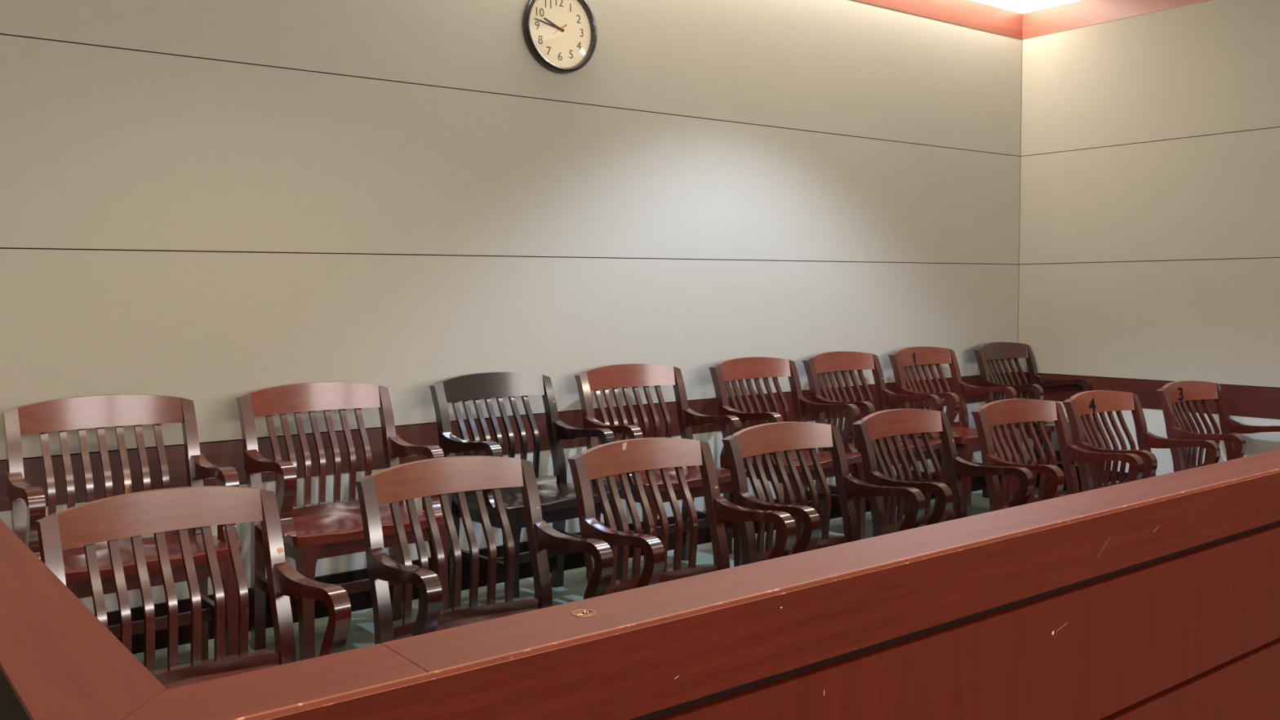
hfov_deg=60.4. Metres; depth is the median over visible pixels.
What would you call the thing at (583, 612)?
fitting
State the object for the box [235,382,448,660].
chair
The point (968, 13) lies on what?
trim
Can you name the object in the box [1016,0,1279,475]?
wall
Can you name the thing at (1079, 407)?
chair
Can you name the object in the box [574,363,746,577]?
chair
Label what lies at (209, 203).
wall
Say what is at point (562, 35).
wall clock
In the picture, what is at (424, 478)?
chair
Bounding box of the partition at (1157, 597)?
[0,449,1279,719]
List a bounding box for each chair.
[1,394,242,660]
[35,485,351,688]
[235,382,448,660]
[355,455,613,644]
[429,372,621,608]
[567,437,796,594]
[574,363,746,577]
[708,356,865,554]
[721,422,925,564]
[802,351,946,532]
[852,408,1034,537]
[888,346,1022,516]
[970,398,1144,511]
[973,342,1097,497]
[1062,390,1220,492]
[1155,380,1279,471]
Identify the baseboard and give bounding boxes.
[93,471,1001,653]
[1027,459,1128,492]
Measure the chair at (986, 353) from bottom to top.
0.870 m
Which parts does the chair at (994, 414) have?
post, crest rail, arm, rail, post, arm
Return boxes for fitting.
[571,608,596,617]
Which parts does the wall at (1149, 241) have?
fabric panel, fabric panel, fabric panel, fabric panel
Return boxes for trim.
[0,372,1017,511]
[854,0,1022,39]
[1017,372,1279,418]
[1022,0,1209,39]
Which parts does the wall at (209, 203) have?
fabric panel, fabric panel, fabric panel, fabric panel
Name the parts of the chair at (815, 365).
post, crest rail, arm, post, leg, seat, arm, leg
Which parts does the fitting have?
socket plate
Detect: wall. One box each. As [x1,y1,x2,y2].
[0,0,1022,613]
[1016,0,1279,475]
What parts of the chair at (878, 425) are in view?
post, crest rail, arm, seat, rail, post, arm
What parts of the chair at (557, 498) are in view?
post, arm, crest rail, rail, leg, seat, post, arm, leg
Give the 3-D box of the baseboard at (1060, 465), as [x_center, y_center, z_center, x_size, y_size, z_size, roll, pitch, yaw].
[5.064,0.877,3.167,0.037,0.151,8.983,-3,5,-38]
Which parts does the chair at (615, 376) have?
post, arm, crest rail, leg, seat, post, arm, leg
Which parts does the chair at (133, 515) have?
post, crest rail, rail, seat, post, arm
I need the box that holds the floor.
[133,486,1066,670]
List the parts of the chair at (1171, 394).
post, crest rail, rail, arm, post, arm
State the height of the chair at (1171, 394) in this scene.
0.870 m
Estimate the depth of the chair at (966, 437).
5.90 m
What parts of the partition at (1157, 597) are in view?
panel, panel, panel, panel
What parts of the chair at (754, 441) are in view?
post, arm, crest rail, rail, post, arm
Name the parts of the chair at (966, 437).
post, crest rail, arm, rail, post, seat, leg, arm, leg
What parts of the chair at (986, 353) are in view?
post, crest rail, arm, post, leg, seat, arm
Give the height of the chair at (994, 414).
0.870 m
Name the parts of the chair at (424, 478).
post, arm, crest rail, rail, seat, post, arm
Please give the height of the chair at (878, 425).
0.870 m
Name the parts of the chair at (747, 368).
post, arm, crest rail, leg, post, seat, arm, leg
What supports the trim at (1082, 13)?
attached to the wall at (1149, 241)
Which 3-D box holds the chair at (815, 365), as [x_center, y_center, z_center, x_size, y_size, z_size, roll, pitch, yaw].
[1.153,0.403,5.423,0.560,0.870,0.529,-3,5,-40]
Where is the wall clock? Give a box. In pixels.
[522,0,597,73]
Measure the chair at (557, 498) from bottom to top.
0.870 m
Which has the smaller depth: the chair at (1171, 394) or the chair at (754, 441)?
the chair at (754, 441)
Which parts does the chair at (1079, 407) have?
post, crest rail, rail, arm, post, arm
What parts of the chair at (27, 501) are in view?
post, arm, leg, crest rail, rail, seat, post, arm, leg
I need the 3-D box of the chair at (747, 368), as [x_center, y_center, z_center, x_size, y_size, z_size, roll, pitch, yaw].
[0.666,0.433,4.996,0.560,0.870,0.529,-3,5,-41]
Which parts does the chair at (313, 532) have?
post, arm, leg, crest rail, rail, seat, post, arm, leg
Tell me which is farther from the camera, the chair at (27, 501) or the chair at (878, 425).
the chair at (878, 425)
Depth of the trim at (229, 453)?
4.05 m
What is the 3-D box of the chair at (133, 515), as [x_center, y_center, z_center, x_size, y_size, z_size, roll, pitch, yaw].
[-1.000,0.760,2.501,0.560,0.870,0.529,-4,5,-41]
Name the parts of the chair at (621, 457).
post, arm, crest rail, rail, post, arm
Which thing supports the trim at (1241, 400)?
attached to the wall at (1149, 241)

